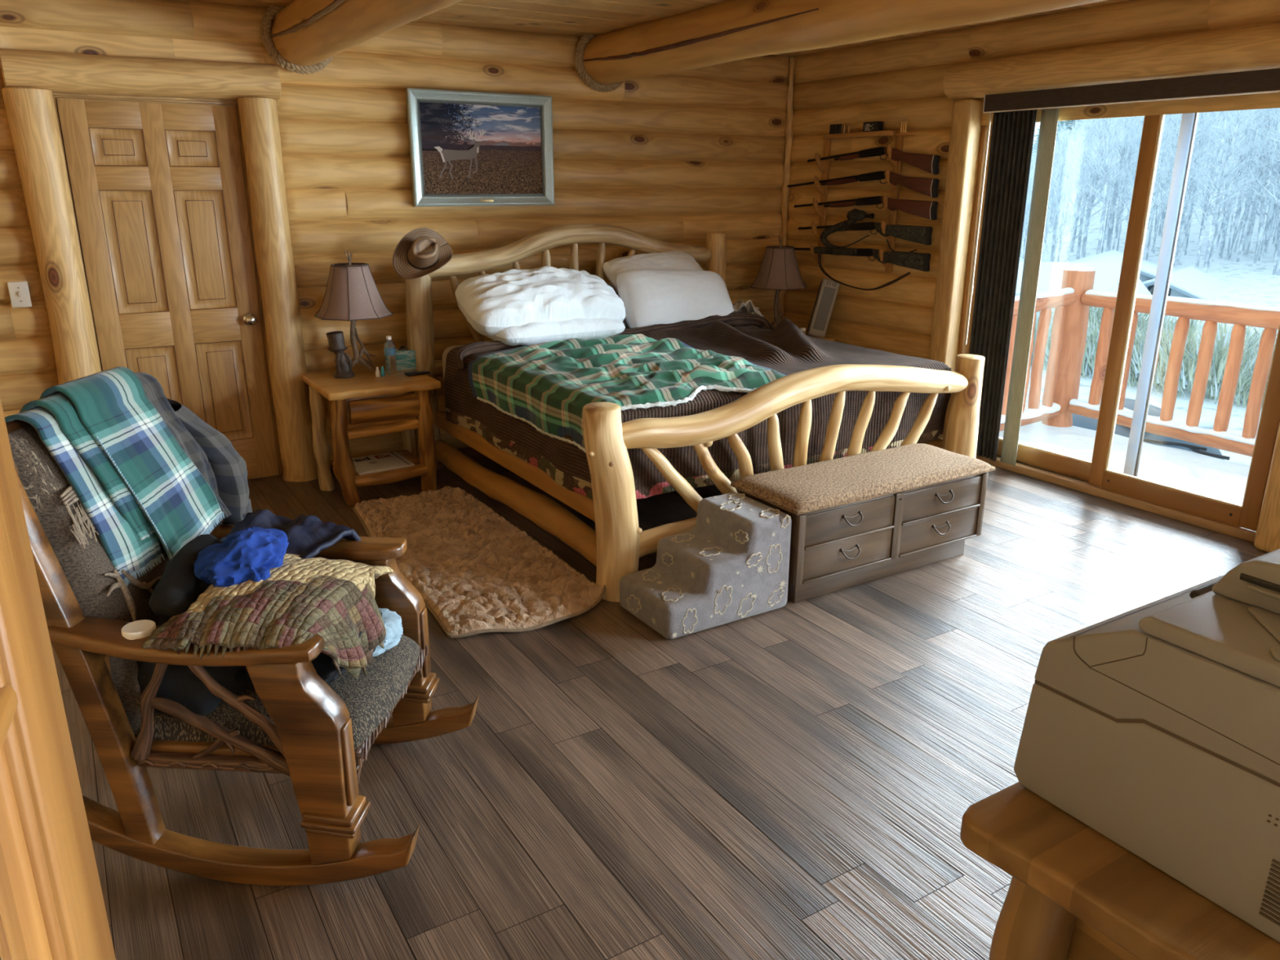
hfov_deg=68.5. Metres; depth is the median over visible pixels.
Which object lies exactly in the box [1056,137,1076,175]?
bare tree
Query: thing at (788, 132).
trim
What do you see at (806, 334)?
nightstand
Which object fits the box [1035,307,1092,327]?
bush
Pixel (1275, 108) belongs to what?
bare tree
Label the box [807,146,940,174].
shotgun
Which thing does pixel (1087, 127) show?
bare tree
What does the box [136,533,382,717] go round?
clothing
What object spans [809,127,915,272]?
rack
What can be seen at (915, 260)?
shotgun
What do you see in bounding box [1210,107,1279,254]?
bare tree
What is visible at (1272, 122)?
bare tree
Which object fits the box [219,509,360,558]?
jacket
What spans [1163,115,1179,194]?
bare tree
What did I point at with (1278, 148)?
bare tree
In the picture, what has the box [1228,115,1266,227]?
bare tree
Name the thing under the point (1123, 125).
bare tree
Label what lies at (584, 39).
rope collar
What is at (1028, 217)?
bare tree
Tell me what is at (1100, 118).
bare tree
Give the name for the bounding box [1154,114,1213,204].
bare tree
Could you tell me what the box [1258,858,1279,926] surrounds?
vent
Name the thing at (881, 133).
shelf
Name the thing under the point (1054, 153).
bare tree
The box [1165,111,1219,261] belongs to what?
bare tree
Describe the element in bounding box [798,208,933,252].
shotgun
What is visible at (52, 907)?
door
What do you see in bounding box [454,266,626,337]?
pillow
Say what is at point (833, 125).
shell
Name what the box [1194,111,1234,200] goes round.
bare tree
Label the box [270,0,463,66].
ceiling beam
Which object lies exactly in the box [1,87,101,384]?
trim
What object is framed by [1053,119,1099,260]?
bare tree
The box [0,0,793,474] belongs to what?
wall
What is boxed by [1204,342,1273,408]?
bush
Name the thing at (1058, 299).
deck railing
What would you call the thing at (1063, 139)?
bare tree
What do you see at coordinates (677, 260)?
pillow
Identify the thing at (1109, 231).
bare tree
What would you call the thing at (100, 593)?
cushion
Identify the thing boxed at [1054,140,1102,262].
bare tree
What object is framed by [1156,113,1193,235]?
bare tree
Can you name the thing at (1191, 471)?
deck
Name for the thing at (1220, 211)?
bare tree
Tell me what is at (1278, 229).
bare tree
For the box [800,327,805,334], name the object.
pill bottle
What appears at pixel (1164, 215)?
bare tree
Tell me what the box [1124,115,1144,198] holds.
bare tree
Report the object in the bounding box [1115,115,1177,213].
bare tree
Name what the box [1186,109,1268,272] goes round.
bare tree
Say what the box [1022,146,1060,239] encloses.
bare tree
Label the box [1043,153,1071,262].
bare tree
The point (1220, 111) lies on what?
bare tree
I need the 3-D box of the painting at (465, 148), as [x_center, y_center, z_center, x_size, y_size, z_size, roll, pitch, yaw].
[-0.938,-1.977,5.633,0.773,0.508,0.001,-10,20,-30]
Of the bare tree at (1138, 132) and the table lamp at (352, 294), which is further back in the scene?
the bare tree at (1138, 132)
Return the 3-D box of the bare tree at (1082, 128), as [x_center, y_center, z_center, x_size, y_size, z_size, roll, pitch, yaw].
[36.412,-26.674,77.842,2.053,5.234,1.786,0,17,0]
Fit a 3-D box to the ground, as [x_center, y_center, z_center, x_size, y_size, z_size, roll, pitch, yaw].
[40.822,-41.801,116.800,194.736,21.366,202.495,-10,20,-30]
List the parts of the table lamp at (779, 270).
lamp shade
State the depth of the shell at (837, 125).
6.32 m
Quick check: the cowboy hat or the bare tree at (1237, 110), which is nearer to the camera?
the cowboy hat
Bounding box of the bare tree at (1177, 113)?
[1141,113,1180,203]
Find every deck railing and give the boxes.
[1000,287,1076,431]
[1068,289,1279,457]
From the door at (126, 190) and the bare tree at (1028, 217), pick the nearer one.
the door at (126, 190)
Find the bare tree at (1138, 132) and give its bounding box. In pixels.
[1120,115,1178,209]
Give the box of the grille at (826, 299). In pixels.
[813,280,836,331]
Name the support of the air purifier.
on the nightstand at (806, 334)
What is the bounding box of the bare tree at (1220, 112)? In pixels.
[1159,111,1222,165]
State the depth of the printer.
1.24 m
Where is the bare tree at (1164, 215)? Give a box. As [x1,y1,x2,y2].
[1157,116,1178,230]
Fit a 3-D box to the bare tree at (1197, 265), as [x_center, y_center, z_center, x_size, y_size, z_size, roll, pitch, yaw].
[30.726,-15.999,50.158,3.518,10.163,2.936,2,18,5]
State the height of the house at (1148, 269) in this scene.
3.190 m
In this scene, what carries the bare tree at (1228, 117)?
on the ground
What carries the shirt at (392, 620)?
on the rocking chair
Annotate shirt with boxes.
[134,372,252,531]
[373,608,403,656]
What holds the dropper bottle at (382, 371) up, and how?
on the nightstand at (363, 405)
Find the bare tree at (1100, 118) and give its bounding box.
[1073,118,1124,207]
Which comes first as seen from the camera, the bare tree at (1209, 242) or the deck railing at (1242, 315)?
the deck railing at (1242, 315)
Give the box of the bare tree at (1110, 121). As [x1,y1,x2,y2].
[1095,120,1120,197]
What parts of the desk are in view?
log leg, panel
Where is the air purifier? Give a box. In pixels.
[807,278,839,337]
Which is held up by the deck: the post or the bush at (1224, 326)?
the post
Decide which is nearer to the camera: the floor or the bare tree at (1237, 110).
the floor
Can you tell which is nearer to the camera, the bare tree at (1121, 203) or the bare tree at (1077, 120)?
the bare tree at (1121, 203)
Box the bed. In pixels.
[404,223,985,602]
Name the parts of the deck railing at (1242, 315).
rail, rail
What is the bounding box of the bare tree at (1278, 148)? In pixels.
[1262,107,1279,257]
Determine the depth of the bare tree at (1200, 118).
51.87 m
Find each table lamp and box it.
[314,248,393,372]
[749,235,807,328]
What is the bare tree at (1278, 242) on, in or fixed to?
on the ground
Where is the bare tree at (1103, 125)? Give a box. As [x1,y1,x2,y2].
[1071,117,1122,258]
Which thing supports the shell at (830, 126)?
on the rack
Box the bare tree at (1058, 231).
[1047,144,1084,259]
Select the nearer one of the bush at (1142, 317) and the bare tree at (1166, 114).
the bush at (1142, 317)
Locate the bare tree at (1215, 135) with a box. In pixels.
[1188,111,1237,243]
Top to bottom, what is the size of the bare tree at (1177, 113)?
10.236 m
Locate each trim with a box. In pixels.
[0,48,280,101]
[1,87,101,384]
[52,94,281,479]
[237,96,318,481]
[777,57,795,320]
[928,99,982,439]
[942,22,1279,100]
[1253,422,1279,552]
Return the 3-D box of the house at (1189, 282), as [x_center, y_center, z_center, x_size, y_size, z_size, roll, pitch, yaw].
[25.686,-8.869,45.376,5.601,2.293,7.800,14,22,36]
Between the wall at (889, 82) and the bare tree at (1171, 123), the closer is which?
the wall at (889, 82)
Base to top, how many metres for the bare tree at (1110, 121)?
8.731 m
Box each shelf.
[331,449,427,487]
[823,130,895,139]
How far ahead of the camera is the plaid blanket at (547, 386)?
4.42 m
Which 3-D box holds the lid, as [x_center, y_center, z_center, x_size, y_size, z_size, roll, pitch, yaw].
[-1.140,0.342,2.139,0.070,0.021,0.070,-10,20,-30]
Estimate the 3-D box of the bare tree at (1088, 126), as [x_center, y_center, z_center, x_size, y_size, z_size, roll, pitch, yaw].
[33.950,-23.758,70.837,2.469,6.207,2.038,-14,23,-39]
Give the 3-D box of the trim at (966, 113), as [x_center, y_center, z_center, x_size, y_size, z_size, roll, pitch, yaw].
[1.907,-1.200,5.791,0.120,2.120,0.135,-10,20,-30]
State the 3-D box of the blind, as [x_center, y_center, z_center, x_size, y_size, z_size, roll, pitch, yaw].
[2.535,-0.914,4.782,0.082,2.084,2.125,-10,20,-30]
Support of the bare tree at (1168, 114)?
on the ground
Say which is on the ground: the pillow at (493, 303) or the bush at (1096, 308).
the bush at (1096, 308)
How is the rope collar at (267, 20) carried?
attached to the ceiling beam at (304, 33)
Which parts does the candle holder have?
carved stem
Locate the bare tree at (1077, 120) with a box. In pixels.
[1059,120,1083,203]
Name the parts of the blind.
charcoal panel, sage panel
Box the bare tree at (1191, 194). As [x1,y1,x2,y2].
[1154,111,1230,263]
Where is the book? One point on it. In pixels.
(371, 464)
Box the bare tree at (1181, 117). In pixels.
[1163,117,1199,177]
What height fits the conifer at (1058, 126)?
7.752 m
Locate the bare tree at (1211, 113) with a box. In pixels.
[1174,113,1220,179]
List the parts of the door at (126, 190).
panel, panel, panel, panel, panel, panel, knob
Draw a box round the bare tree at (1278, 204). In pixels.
[1248,160,1279,275]
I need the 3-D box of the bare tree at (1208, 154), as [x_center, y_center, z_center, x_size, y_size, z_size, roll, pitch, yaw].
[32.993,-17.859,55.640,3.160,8.840,3.148,-5,18,-16]
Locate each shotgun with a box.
[787,170,938,197]
[793,195,937,220]
[794,246,930,290]
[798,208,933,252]
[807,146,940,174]
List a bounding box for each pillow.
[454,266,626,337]
[471,317,625,346]
[602,251,702,292]
[606,283,629,328]
[616,269,733,328]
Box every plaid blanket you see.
[4,366,224,586]
[468,333,786,453]
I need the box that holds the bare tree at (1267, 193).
[1233,107,1279,267]
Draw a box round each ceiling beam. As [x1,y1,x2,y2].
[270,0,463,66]
[574,0,1106,84]
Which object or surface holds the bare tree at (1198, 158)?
on the ground
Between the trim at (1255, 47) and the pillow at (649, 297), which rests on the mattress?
the pillow at (649, 297)
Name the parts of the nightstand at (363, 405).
leg, leg, drawer, leg, leg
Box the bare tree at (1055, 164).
[1024,164,1060,234]
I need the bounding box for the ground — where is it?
[1019,109,1279,465]
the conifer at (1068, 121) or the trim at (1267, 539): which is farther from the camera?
the conifer at (1068, 121)
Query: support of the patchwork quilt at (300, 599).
on the rocking chair
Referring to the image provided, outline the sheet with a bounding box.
[732,299,764,316]
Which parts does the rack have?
peg arm, peg arm, peg arm, peg arm, peg arm, peg arm, peg arm, peg arm, peg arm, peg arm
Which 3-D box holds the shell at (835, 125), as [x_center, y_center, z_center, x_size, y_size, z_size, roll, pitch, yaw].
[1.319,-2.361,6.344,0.021,0.075,0.021,-10,20,-30]
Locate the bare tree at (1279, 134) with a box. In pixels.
[1257,133,1279,244]
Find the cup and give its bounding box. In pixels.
[325,330,347,351]
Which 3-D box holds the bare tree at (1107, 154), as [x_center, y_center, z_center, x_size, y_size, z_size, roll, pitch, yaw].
[25.842,-16.792,52.412,2.958,10.546,3.462,2,18,5]
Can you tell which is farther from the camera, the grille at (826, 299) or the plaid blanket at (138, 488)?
the grille at (826, 299)
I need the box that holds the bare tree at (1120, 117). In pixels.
[1088,117,1132,217]
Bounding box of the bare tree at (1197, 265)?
[1189,111,1257,269]
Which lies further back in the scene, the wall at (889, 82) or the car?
the car
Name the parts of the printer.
control panel, scanner lid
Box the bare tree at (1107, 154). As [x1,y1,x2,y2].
[1072,117,1138,254]
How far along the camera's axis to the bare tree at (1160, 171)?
51.16 m
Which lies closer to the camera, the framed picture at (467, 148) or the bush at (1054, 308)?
the framed picture at (467, 148)
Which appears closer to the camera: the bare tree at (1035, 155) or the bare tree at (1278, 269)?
the bare tree at (1278, 269)
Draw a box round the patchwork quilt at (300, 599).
[141,553,393,679]
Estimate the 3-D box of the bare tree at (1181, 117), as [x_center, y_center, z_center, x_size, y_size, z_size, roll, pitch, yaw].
[32.559,-20.320,56.389,3.724,12.892,4.462,-4,18,-13]
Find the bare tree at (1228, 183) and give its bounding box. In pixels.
[1221,110,1254,213]
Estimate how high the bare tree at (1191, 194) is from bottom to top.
12.237 m
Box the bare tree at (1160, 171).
[1115,120,1176,225]
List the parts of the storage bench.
drawer, drawer, handle, handle, lid, drawer, handle, drawer, handle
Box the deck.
[999,421,1250,505]
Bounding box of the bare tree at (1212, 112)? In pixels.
[1173,111,1223,173]
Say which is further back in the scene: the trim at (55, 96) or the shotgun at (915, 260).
the shotgun at (915, 260)
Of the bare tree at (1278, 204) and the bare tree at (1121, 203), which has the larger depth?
the bare tree at (1121, 203)
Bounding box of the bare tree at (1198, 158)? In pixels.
[1127,113,1234,213]
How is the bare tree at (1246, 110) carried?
on the ground
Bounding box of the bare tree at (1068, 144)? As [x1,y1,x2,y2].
[1047,124,1091,262]
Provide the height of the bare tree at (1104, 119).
7.933 m
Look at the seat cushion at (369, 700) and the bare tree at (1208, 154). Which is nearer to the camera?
the seat cushion at (369, 700)
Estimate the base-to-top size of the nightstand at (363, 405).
0.630 m
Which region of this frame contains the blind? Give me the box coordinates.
[964,67,1279,466]
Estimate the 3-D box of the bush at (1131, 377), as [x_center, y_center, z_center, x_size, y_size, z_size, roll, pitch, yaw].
[13.348,-3.552,25.096,3.225,1.887,3.098,11,21,32]
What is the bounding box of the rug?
[352,485,605,638]
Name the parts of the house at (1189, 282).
door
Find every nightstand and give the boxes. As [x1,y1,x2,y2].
[301,364,440,505]
[805,333,834,341]
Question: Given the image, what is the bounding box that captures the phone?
[404,369,430,376]
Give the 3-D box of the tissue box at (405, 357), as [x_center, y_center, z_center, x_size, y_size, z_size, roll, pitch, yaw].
[-1.372,-0.713,5.456,0.115,0.133,0.115,-8,19,-24]
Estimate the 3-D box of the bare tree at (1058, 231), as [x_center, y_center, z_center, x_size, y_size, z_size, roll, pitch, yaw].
[25.319,-16.418,56.523,2.813,7.072,2.322,17,24,42]
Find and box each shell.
[829,124,831,133]
[831,124,834,133]
[833,124,836,133]
[835,124,839,133]
[838,124,841,133]
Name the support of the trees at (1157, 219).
on the ground
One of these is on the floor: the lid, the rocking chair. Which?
the rocking chair
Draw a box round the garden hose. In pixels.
[1142,438,1230,460]
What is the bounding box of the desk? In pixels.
[960,782,1279,959]
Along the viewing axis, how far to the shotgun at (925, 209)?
5.94 m
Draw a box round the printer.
[1013,548,1279,942]
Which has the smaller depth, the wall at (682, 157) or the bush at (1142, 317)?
the wall at (682, 157)
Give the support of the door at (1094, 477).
in the wall at (889, 82)
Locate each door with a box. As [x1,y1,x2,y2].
[0,397,115,959]
[56,98,279,478]
[957,112,1279,542]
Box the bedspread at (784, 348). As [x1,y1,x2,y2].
[444,311,951,499]
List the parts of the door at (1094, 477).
sill, sill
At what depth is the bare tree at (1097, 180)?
54.65 m
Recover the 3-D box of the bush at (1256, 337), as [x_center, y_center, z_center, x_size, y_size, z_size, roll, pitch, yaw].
[16.981,-3.632,25.486,3.300,1.930,3.169,-3,18,-10]
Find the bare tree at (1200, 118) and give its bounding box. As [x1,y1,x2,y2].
[1157,111,1216,265]
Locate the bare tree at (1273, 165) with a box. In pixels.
[1266,164,1279,244]
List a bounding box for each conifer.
[1031,122,1061,160]
[1057,120,1084,138]
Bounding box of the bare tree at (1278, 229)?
[1276,220,1279,241]
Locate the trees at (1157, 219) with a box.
[1019,108,1279,262]
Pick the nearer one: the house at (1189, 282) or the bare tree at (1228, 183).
the house at (1189, 282)
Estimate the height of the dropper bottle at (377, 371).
0.056 m
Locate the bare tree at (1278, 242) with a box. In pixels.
[1251,107,1279,260]
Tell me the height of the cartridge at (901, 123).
0.082 m
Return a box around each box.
[395,346,416,370]
[862,120,883,132]
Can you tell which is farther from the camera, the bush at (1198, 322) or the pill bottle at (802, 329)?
the bush at (1198, 322)
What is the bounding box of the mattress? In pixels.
[442,344,464,378]
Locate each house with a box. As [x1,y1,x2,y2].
[1015,262,1151,295]
[1069,249,1173,281]
[1142,266,1232,300]
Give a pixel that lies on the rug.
(475, 571)
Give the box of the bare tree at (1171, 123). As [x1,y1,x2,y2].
[1155,123,1174,190]
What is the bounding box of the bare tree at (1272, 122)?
[1261,122,1279,248]
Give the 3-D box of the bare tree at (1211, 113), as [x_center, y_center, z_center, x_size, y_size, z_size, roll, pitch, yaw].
[34.055,-20.209,57.679,3.185,11.357,3.728,7,19,22]
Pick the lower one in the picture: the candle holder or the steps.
the steps
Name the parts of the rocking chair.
rail, post, rail, armrest, twig panel, rail, seat, leg, armrest, leg moulding, raised panel, rail, leg, leg moulding, raised panel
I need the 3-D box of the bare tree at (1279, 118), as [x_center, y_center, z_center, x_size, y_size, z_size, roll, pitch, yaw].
[40.002,-19.634,58.276,3.417,8.713,2.973,-14,23,-38]
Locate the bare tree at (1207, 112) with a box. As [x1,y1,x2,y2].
[1192,111,1228,193]
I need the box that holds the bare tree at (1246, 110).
[1216,110,1247,179]
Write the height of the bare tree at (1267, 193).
9.224 m
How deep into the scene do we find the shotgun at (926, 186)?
5.92 m
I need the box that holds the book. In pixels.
[351,451,414,475]
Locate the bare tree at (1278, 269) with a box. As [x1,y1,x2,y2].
[1247,115,1279,275]
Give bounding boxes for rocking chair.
[5,419,479,885]
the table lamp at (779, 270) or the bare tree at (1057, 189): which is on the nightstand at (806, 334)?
the table lamp at (779, 270)
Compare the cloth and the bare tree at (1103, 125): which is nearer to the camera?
the cloth
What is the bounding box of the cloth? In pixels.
[193,526,288,586]
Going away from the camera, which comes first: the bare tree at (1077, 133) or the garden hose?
the garden hose
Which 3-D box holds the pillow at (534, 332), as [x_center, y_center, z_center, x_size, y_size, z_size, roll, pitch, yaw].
[-0.541,-0.912,5.499,0.816,0.201,0.550,-10,20,-30]
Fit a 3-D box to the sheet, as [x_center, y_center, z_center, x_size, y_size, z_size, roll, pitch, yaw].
[0.586,-1.128,6.172,0.390,0.124,0.268,-10,20,-30]
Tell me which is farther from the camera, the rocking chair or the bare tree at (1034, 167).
the bare tree at (1034, 167)
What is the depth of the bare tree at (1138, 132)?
52.87 m
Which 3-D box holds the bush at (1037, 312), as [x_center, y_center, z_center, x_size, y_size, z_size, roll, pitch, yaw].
[11.133,-4.723,28.413,3.093,2.050,3.322,-16,23,-41]
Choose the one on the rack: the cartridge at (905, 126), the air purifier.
the cartridge at (905, 126)
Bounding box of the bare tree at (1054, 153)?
[1048,152,1066,225]
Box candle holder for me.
[325,330,355,378]
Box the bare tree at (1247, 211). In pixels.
[1224,108,1279,247]
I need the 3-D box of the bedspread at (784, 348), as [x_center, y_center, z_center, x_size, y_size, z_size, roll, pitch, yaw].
[0.276,-0.517,5.090,2.191,0.518,1.807,-10,20,-30]
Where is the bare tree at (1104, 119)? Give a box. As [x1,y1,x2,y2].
[1071,119,1112,182]
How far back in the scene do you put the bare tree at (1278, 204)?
49.25 m
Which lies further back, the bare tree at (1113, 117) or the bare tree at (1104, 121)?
the bare tree at (1113, 117)
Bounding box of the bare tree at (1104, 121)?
[1069,118,1129,258]
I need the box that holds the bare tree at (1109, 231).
[1095,116,1164,251]
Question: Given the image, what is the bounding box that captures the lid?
[120,619,156,639]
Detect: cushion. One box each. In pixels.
[8,425,169,734]
[134,634,420,749]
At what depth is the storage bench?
4.01 m
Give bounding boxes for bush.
[1030,309,1089,365]
[1030,314,1100,371]
[1031,311,1053,356]
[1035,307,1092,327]
[1037,289,1147,334]
[1044,309,1162,379]
[1086,316,1192,388]
[1088,283,1174,337]
[1127,315,1253,397]
[1133,301,1277,404]
[1136,315,1234,360]
[1137,312,1202,342]
[1185,322,1260,367]
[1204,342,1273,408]
[1217,325,1278,363]
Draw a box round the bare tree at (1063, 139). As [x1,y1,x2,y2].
[1044,123,1082,262]
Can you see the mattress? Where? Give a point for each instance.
(446, 350)
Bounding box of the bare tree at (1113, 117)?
[1104,117,1133,167]
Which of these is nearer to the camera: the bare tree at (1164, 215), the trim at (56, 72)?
the trim at (56, 72)
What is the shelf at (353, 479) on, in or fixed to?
attached to the nightstand at (363, 405)
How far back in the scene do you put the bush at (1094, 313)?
28.46 m
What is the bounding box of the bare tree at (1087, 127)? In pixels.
[1059,119,1109,252]
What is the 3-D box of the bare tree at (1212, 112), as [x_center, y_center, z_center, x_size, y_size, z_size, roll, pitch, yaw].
[35.453,-21.594,59.855,3.286,11.714,3.845,11,21,32]
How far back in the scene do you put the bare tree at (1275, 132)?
53.66 m
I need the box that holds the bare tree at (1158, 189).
[1119,121,1179,213]
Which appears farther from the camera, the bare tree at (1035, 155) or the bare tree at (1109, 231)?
the bare tree at (1035, 155)
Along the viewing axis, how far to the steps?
3.69 m
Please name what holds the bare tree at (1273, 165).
on the ground
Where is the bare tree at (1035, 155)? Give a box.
[1021,155,1035,245]
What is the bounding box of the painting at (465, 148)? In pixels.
[418,102,542,194]
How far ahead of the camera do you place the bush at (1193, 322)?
27.19 m
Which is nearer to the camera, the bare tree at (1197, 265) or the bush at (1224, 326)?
the bush at (1224, 326)
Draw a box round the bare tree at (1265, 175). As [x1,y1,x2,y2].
[1232,107,1279,255]
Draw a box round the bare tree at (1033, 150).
[1026,150,1035,237]
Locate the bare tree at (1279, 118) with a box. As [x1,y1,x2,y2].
[1267,118,1279,226]
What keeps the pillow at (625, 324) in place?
on the mattress
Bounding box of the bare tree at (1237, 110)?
[1210,110,1262,226]
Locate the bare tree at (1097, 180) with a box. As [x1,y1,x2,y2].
[1070,117,1138,257]
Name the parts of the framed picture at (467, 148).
name plate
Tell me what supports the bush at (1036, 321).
on the ground
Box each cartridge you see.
[900,119,902,132]
[902,118,904,132]
[904,117,906,132]
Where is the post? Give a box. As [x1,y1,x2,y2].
[1041,263,1095,426]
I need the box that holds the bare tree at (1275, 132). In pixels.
[1217,108,1279,255]
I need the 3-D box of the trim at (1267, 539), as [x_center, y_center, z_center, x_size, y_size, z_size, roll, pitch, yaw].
[3.000,-0.671,4.121,0.120,2.120,0.160,-10,20,-30]
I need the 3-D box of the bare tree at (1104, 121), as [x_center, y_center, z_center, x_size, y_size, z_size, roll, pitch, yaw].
[26.393,-17.218,54.142,3.286,10.012,2.808,10,20,28]
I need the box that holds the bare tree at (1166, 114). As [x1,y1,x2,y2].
[1111,114,1168,199]
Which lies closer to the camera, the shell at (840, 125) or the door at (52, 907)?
the door at (52, 907)
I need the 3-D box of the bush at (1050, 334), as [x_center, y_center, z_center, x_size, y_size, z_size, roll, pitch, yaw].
[12.247,-4.043,26.811,3.067,1.752,2.981,-9,20,-27]
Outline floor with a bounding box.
[50,446,1267,959]
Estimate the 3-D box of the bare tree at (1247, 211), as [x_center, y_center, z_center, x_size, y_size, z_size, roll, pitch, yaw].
[36.614,-19.980,55.550,3.468,12.366,4.059,-9,20,-27]
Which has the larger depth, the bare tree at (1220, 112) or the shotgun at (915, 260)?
the bare tree at (1220, 112)
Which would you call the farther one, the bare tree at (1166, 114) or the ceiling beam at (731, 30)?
the bare tree at (1166, 114)
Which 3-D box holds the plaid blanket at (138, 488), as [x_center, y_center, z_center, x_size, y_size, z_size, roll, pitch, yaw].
[-1.337,-0.018,2.388,0.304,0.496,0.478,1,18,4]
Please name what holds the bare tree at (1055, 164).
on the ground
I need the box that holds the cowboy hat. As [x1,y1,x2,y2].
[392,227,453,279]
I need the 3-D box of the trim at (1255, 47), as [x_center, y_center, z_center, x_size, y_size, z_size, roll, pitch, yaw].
[2.477,-2.040,4.575,0.202,0.204,2.385,-10,20,-30]
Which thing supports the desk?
on the floor
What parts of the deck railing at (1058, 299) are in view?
rail, rail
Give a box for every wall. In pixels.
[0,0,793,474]
[783,0,1279,371]
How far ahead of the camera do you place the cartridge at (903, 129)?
5.84 m
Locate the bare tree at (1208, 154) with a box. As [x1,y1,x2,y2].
[1163,111,1234,251]
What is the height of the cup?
0.104 m
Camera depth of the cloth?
2.30 m
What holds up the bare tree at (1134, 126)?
on the ground
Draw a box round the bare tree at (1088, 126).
[1083,125,1101,176]
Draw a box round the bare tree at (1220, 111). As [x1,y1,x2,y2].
[1204,111,1242,191]
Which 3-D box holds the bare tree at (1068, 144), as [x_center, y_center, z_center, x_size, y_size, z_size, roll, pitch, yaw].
[24.746,-16.400,54.949,2.717,8.279,2.322,10,20,29]
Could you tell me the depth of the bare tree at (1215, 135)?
57.34 m
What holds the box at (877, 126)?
on the rack
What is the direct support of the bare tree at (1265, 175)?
on the ground
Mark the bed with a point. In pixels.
(616, 546)
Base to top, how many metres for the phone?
0.014 m
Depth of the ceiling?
5.05 m
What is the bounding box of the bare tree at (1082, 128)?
[1074,128,1085,186]
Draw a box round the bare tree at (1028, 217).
[1022,140,1058,233]
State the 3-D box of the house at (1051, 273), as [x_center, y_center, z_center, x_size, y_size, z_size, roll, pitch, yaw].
[16.774,-8.751,43.588,10.800,2.690,6.605,2,18,6]
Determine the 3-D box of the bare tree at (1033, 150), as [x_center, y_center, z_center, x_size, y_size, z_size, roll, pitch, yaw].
[27.783,-20.259,66.771,1.778,6.154,2.130,-6,18,-18]
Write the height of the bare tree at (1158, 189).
10.889 m
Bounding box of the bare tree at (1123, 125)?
[1099,116,1141,239]
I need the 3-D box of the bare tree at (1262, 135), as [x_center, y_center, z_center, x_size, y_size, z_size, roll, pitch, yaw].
[35.812,-18.406,55.014,3.276,9.981,2.799,2,18,4]
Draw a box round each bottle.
[375,366,380,377]
[380,365,385,376]
[383,335,396,373]
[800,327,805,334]
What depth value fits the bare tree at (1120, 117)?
62.46 m
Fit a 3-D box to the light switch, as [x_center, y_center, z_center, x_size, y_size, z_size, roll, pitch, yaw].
[-3.045,-0.910,4.615,0.085,0.125,0.034,-10,20,-30]
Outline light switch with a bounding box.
[7,280,31,307]
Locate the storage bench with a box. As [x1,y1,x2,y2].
[730,443,995,603]
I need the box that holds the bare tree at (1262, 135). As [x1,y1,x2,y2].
[1222,108,1278,250]
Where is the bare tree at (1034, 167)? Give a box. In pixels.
[1023,167,1051,232]
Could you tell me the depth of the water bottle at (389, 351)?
5.30 m
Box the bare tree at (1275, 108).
[1248,107,1279,224]
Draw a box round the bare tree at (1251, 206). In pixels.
[1222,119,1279,262]
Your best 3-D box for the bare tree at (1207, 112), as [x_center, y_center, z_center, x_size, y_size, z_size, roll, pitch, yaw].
[38.508,-24.036,63.907,3.931,11.592,3.072,-14,22,-38]
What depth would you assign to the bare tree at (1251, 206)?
52.48 m
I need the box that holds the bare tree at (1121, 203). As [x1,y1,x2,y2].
[1107,116,1143,238]
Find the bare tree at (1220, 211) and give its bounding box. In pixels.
[1190,109,1258,272]
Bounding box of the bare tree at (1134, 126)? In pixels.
[1087,115,1143,249]
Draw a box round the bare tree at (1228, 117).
[1201,111,1244,218]
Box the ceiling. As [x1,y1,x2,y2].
[180,0,1133,56]
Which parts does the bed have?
head post, head rail, rail, head rail, foot post, foot rail, head post, foot rail, foot post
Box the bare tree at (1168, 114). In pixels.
[1125,114,1176,200]
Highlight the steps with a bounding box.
[619,492,791,639]
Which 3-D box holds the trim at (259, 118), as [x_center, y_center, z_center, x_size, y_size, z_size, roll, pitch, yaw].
[-1.989,-1.005,5.229,0.224,2.082,0.230,-10,20,-30]
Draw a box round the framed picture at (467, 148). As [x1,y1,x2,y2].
[405,88,554,206]
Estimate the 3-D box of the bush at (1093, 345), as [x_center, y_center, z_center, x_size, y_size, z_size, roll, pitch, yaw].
[12.848,-3.911,25.901,3.352,2.068,3.121,-14,22,-38]
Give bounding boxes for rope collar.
[260,5,333,74]
[574,34,623,92]
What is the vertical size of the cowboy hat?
0.272 m

